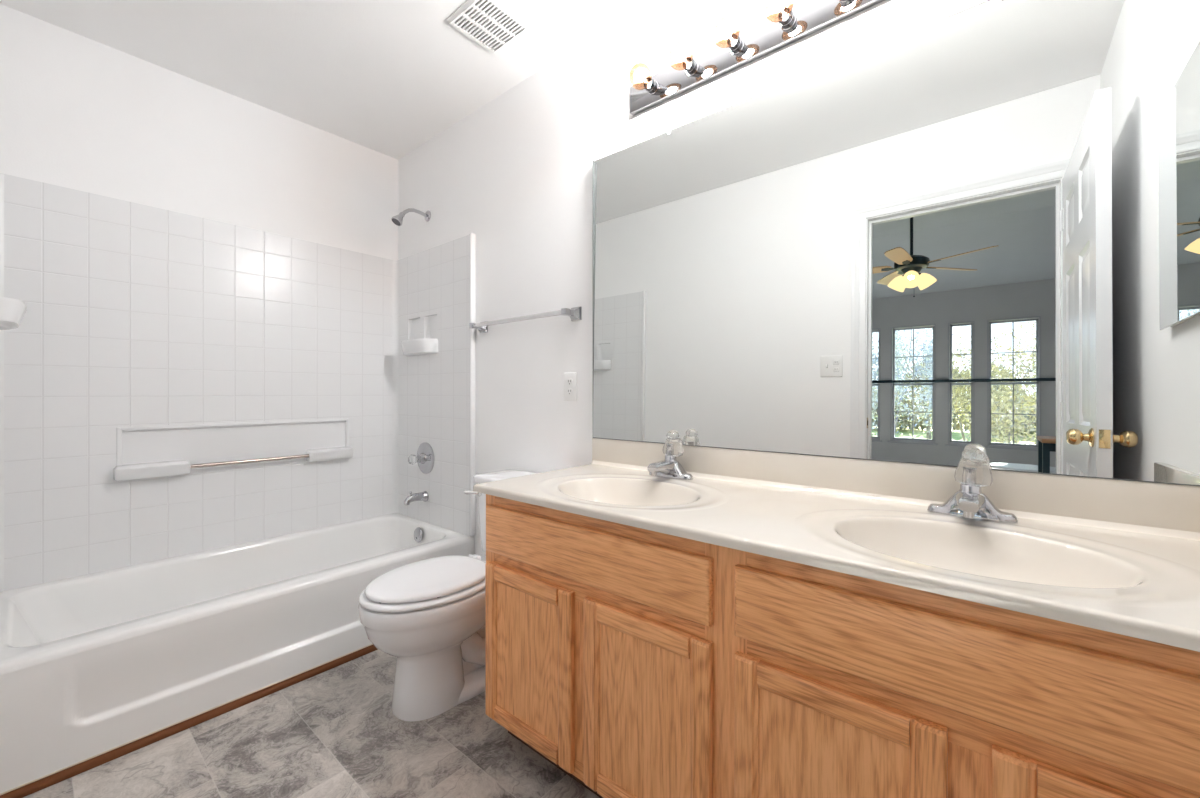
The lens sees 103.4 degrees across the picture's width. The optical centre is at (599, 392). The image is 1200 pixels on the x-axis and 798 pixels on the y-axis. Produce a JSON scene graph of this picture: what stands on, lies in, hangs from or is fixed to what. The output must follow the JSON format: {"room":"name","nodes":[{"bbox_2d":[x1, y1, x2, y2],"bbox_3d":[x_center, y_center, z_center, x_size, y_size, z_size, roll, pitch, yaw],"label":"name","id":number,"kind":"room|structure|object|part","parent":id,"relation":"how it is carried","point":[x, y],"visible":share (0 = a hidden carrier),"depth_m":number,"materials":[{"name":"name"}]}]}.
{"room":"bathroom","nodes":[
{"label":"bathroom","id":0,"kind":"room"},
{"bbox_2d":[0,4,397,260],"bbox_3d":[-1.726,-0.168,2.270,0.100,2.445,1.720,0,0,40],"label":"wall","id":1,"kind":"structure","parent":0,"point":[78,112],"depth_m":2.05,"materials":[{"name":"paint"}]},
{"bbox_2d":[0,173,475,591],"bbox_3d":[-1.387,-0.040,1.996,0.771,1.488,1.508,0,0,40],"label":"tub surround","id":2,"kind":"object","parent":1,"relation":"attached to","point":[173,384],"visible":1,"depth_m":2.11,"materials":[{"name":"white tile"}]},
{"bbox_2d":[0,297,26,329],"bbox_3d":[-1.892,-0.249,1.511,0.318,0.076,0.082,0,0,40],"label":"soap shelf","id":3,"kind":"object","parent":2,"relation":"attached to","point":[12,311],"depth_m":1.45,"materials":[{"name":"white ceramic"}]},
{"bbox_2d":[404,491,428,504],"bbox_3d":[-0.991,0.557,2.538,0.058,0.069,0.125,0,0,40],"label":"tub spout","id":4,"kind":"object","parent":2,"relation":"attached to","point":[421,496],"visible":1,"depth_m":2.53,"materials":[{"name":"silver metal"}]},
{"bbox_2d":[400,338,437,355],"bbox_3d":[-1.004,-0.249,2.582,0.318,0.076,0.082,0,0,40],"label":"soap shelf","id":5,"kind":"object","parent":2,"relation":"attached to","point":[419,346],"depth_m":2.52,"materials":[{"name":"white ceramic"}]},
{"bbox_2d":[408,442,433,473],"bbox_3d":[-0.982,0.355,2.548,0.172,0.172,0.098,0,0,40],"label":"shower valve","id":6,"kind":"object","parent":2,"relation":"attached to","point":[424,457],"visible":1,"depth_m":2.55,"materials":[{"name":"silver metal"}]},
{"bbox_3d":[-0.999,0.355,2.528,0.055,0.052,0.046,0,0,40],"label":"knob","id":7,"kind":"part","parent":6,"relation":"part of","materials":[{"name":"white plastic"}]},
{"bbox_3d":[-0.912,-0.038,2.568,0.731,1.484,0.021,0,0,40],"label":"panel","id":8,"kind":"part","parent":2,"relation":"part of","materials":[{"name":"white tile"}]},
{"bbox_3d":[-0.626,-0.041,2.325,0.022,1.486,0.029,0,0,40],"label":"edge moulding","id":9,"kind":"part","parent":2,"relation":"part of","materials":[{"name":"white plastic"}]},
{"bbox_2d":[23,649,599,797],"bbox_3d":[-0.502,1.085,1.255,3.280,0.060,1.720,0,0,40],"label":"floor","id":10,"kind":"structure","parent":0,"point":[335,732],"depth_m":1.37,"materials":[{"name":"tile"}]},
{"bbox_2d":[0,513,474,793],"bbox_3d":[-1.391,0.880,1.999,0.758,0.350,1.506,0,0,40],"label":"bathtub","id":11,"kind":"object","parent":10,"relation":"on","point":[92,664],"visible":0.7,"depth_m":1.64,"materials":[{"name":"white ceramic"}]},
{"bbox_2d":[0,645,377,797],"bbox_3d":[-1.091,1.045,1.750,0.022,0.020,1.508,0,0,40],"label":"trim","id":12,"kind":"structure","parent":11,"relation":"attached to","point":[43,783],"depth_m":1.46,"materials":[{"name":"brown wood"}]},
{"bbox_3d":[-0.969,0.755,2.517,0.078,0.077,0.022,0,0,40],"label":"overflow plate","id":13,"kind":"part","parent":11,"relation":"part of","materials":[{"name":"silver metal"}]},
{"bbox_2d":[358,469,536,721],"bbox_3d":[-0.509,0.698,1.750,0.412,0.714,0.730,0,0,40],"label":"toilet","id":14,"kind":"object","parent":10,"relation":"on","point":[427,614],"visible":0.7,"depth_m":1.54,"materials":[{"name":"white ceramic"}]},
{"bbox_3d":[-0.590,0.658,1.639,0.366,0.018,0.451,0,0,40],"label":"seat","id":15,"kind":"part","parent":14,"relation":"part of","materials":[{"name":"white plastic"}]},
{"bbox_3d":[-0.590,0.635,1.639,0.333,0.018,0.418,0,0,40],"label":"lid","id":16,"kind":"part","parent":14,"relation":"part of","materials":[{"name":"white plastic"}]},
{"bbox_3d":[-0.531,0.415,1.980,0.088,0.028,0.019,0,0,26],"label":"flush lever","id":17,"kind":"part","parent":14,"relation":"part of","materials":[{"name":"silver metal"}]},
{"bbox_3d":[-0.329,0.524,1.952,0.374,0.294,0.190,0,0,40],"label":"tank","id":18,"kind":"part","parent":14,"relation":"part of","materials":[{"name":"white ceramic"}]},
{"bbox_3d":[-0.332,0.359,1.948,0.394,0.035,0.200,0,0,40],"label":"tank lid","id":19,"kind":"part","parent":14,"relation":"part of","materials":[{"name":"white ceramic"}]},
{"bbox_2d":[485,494,1199,797],"bbox_3d":[0.405,0.674,1.131,1.522,0.762,0.547,0,0,40],"label":"vanity cabinet","id":20,"kind":"object","parent":10,"relation":"on","point":[636,662],"visible":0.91,"depth_m":0.84,"materials":[{"name":"brown wood"}]},
{"bbox_3d":[-0.201,0.724,1.294,0.252,0.358,0.005,0,0,40],"label":"door panel","id":21,"kind":"part","parent":20,"relation":"part of","materials":[{"name":"brown wood"}]},
{"bbox_3d":[-0.203,0.724,1.292,0.344,0.450,0.019,0,0,40],"label":"cabinet door","id":22,"kind":"part","parent":20,"relation":"part of","materials":[{"name":"brown wood"}]},
{"bbox_3d":[-0.057,0.398,1.172,0.722,0.134,0.018,0,0,40],"label":"false drawer","id":23,"kind":"part","parent":20,"relation":"part of","materials":[{"name":"brown wood"}]},
{"bbox_3d":[0.094,0.724,1.050,0.243,0.358,0.005,0,0,40],"label":"door panel","id":24,"kind":"part","parent":20,"relation":"part of","materials":[{"name":"brown wood"}]},
{"bbox_3d":[0.092,0.724,1.048,0.335,0.450,0.019,0,0,40],"label":"cabinet door","id":25,"kind":"part","parent":20,"relation":"part of","materials":[{"name":"brown wood"}]},
{"bbox_3d":[0.388,0.724,0.806,0.237,0.358,0.005,0,0,40],"label":"door panel","id":26,"kind":"part","parent":20,"relation":"part of","materials":[{"name":"brown wood"}]},
{"bbox_2d":[473,438,1199,651],"bbox_3d":[0.395,0.288,1.132,1.541,0.231,0.560,0,0,40],"label":"countertop","id":27,"kind":"structure","parent":20,"relation":"on","point":[1122,557],"depth_m":0.97,"materials":[{"name":"beige stone"}]},
{"bbox_2d":[647,430,692,479],"bbox_3d":[0.203,0.195,1.515,0.151,0.151,0.141,0,0,-19],"label":"faucet","id":28,"kind":"object","parent":27,"relation":"on","point":[670,468],"visible":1,"depth_m":1.50,"materials":[{"name":"silver metal"}]},
{"bbox_3d":[0.196,0.239,1.486,0.055,0.051,0.120,0,0,40],"label":"spout","id":29,"kind":"part","parent":28,"relation":"part of","materials":[{"name":"silver metal"}]},
{"bbox_3d":[0.235,0.162,1.527,0.068,0.086,0.068,0,0,40],"label":"acrylic handle","id":30,"kind":"part","parent":28,"relation":"part of","materials":[{"name":"white"}]},
{"bbox_2d":[927,447,1017,523],"bbox_3d":[0.788,0.195,1.029,0.151,0.151,0.141,0,0,-19],"label":"faucet","id":31,"kind":"object","parent":27,"relation":"on","point":[973,471],"visible":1,"depth_m":1.02,"materials":[{"name":"silver metal"}]},
{"bbox_3d":[0.781,0.239,1.001,0.055,0.051,0.120,0,0,40],"label":"spout","id":32,"kind":"part","parent":31,"relation":"part of","materials":[{"name":"silver metal"}]},
{"bbox_3d":[0.820,0.162,1.042,0.068,0.086,0.068,0,0,40],"label":"acrylic handle","id":33,"kind":"part","parent":31,"relation":"part of","materials":[{"name":"white"}]},
{"bbox_3d":[0.386,0.724,0.804,0.329,0.450,0.019,0,0,40],"label":"cabinet door","id":34,"kind":"part","parent":20,"relation":"part of","materials":[{"name":"brown wood"}]},
{"bbox_3d":[0.536,0.398,0.680,0.719,0.134,0.018,0,0,40],"label":"false drawer","id":35,"kind":"part","parent":20,"relation":"part of","materials":[{"name":"brown wood"}]},
{"bbox_3d":[0.682,0.724,0.558,0.339,0.450,0.019,0,0,40],"label":"cabinet door","id":36,"kind":"part","parent":20,"relation":"part of","materials":[{"name":"brown wood"}]},
{"bbox_2d":[0,0,650,159],"bbox_3d":[-0.502,-1.430,1.255,3.280,0.080,1.720,0,0,40],"label":"ceiling","id":37,"kind":"structure","parent":0,"point":[387,77],"depth_m":1.91,"materials":[{"name":"paint"}]},
{"bbox_2d":[447,0,530,52],"bbox_3d":[-0.416,-1.383,1.775,0.228,0.013,0.220,0,0,40],"label":"ceiling vent","id":38,"kind":"object","parent":37,"relation":"in","point":[492,24],"visible":1,"depth_m":1.76,"materials":[{"name":"white plastic"}]},
{"bbox_2d":[398,0,985,555],"bbox_3d":[0.015,-0.168,1.878,3.080,2.445,0.100,0,0,40],"label":"wall","id":39,"kind":"structure","parent":0,"point":[515,173],"depth_m":1.99,"materials":[{"name":"paint"}]},
{"bbox_2d":[391,208,430,225],"bbox_3d":[-1.013,-0.942,2.534,0.060,0.127,0.202,0,0,40],"label":"shower","id":40,"kind":"object","parent":39,"relation":"attached to","point":[397,220],"visible":1,"depth_m":2.51,"materials":[{"name":"silver metal"}]},
{"bbox_3d":[-1.000,-0.964,2.550,0.019,0.056,0.146,0,0,40],"label":"shower arm","id":41,"kind":"part","parent":40,"relation":"part of","materials":[{"name":"silver metal"}]},
{"bbox_2d":[469,307,581,332],"bbox_3d":[-0.351,-0.317,2.064,0.657,0.053,0.080,0,0,40],"label":"towel bar","id":42,"kind":"object","parent":39,"relation":"attached to","point":[575,313],"visible":1,"depth_m":1.97,"materials":[{"name":"silver metal"}]},
{"bbox_3d":[-0.367,-0.317,2.044,0.604,0.016,0.016,0,0,40],"label":"rail","id":43,"kind":"part","parent":42,"relation":"part of","materials":[{"name":"white metal"}]},
{"bbox_2d":[564,372,576,400],"bbox_3d":[-0.121,-0.025,1.920,0.070,0.116,0.008,0,0,40],"label":"wall outlet","id":44,"kind":"object","parent":39,"relation":"attached to","point":[570,379],"visible":1,"depth_m":1.91,"materials":[{"name":"white plastic"}]},
{"bbox_2d":[567,378,572,384],"bbox_3d":[-0.123,-0.045,1.917,0.033,0.029,0.003,0,0,40],"label":"receptacle","id":45,"kind":"object","parent":44,"relation":"attached to","point":[569,380],"depth_m":1.91,"materials":[{"name":"white plastic"}]},
{"bbox_2d":[567,388,572,394],"bbox_3d":[-0.123,-0.005,1.917,0.033,0.029,0.003,0,0,40],"label":"receptacle","id":46,"kind":"object","parent":44,"relation":"attached to","point":[569,390],"depth_m":1.91,"materials":[{"name":"white plastic"}]},
{"bbox_2d":[629,0,884,115],"bbox_3d":[0.452,-1.056,1.359,0.975,0.097,0.140,0,0,40],"label":"vanity light bar","id":47,"kind":"object","parent":39,"relation":"attached to","point":[791,23],"visible":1,"depth_m":1.42,"materials":[{"name":"silver metal"}]},
{"bbox_2d":[629,62,658,94],"bbox_3d":[0.148,-1.057,1.597,0.077,0.077,0.118,0,0,40],"label":"bulb","id":48,"kind":"object","parent":47,"relation":"attached to","point":[649,85],"depth_m":1.61,"materials":[{"name":"white glass"}]},
{"bbox_2d":[668,40,698,75],"bbox_3d":[0.265,-1.057,1.500,0.077,0.077,0.118,0,0,40],"label":"bulb","id":49,"kind":"object","parent":47,"relation":"attached to","point":[689,65],"depth_m":1.51,"materials":[{"name":"white glass"}]},
{"bbox_2d":[713,15,743,54],"bbox_3d":[0.383,-1.057,1.402,0.077,0.077,0.118,0,0,40],"label":"bulb","id":50,"kind":"object","parent":47,"relation":"attached to","point":[731,44],"depth_m":1.41,"materials":[{"name":"white glass"}]},
{"bbox_2d":[764,0,795,30],"bbox_3d":[0.500,-1.057,1.305,0.077,0.077,0.118,0,0,40],"label":"bulb","id":51,"kind":"object","parent":47,"relation":"attached to","point":[784,19],"depth_m":1.32,"materials":[{"name":"white glass"}]},
{"bbox_2d":[592,438,1199,532],"bbox_3d":[0.560,0.231,1.347,1.520,0.116,0.018,0,0,40],"label":"backsplash","id":52,"kind":"structure","parent":39,"relation":"attached to","point":[1158,505],"depth_m":1.13,"materials":[{"name":"beige stone"}]},
{"bbox_2d":[593,0,1199,485],"bbox_3d":[0.565,-0.365,1.343,1.526,1.076,0.022,0,0,40],"label":"vanity mirror","id":53,"kind":"object","parent":39,"relation":"attached to","point":[976,226],"visible":1,"depth_m":1.14,"materials":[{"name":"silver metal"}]}
]}

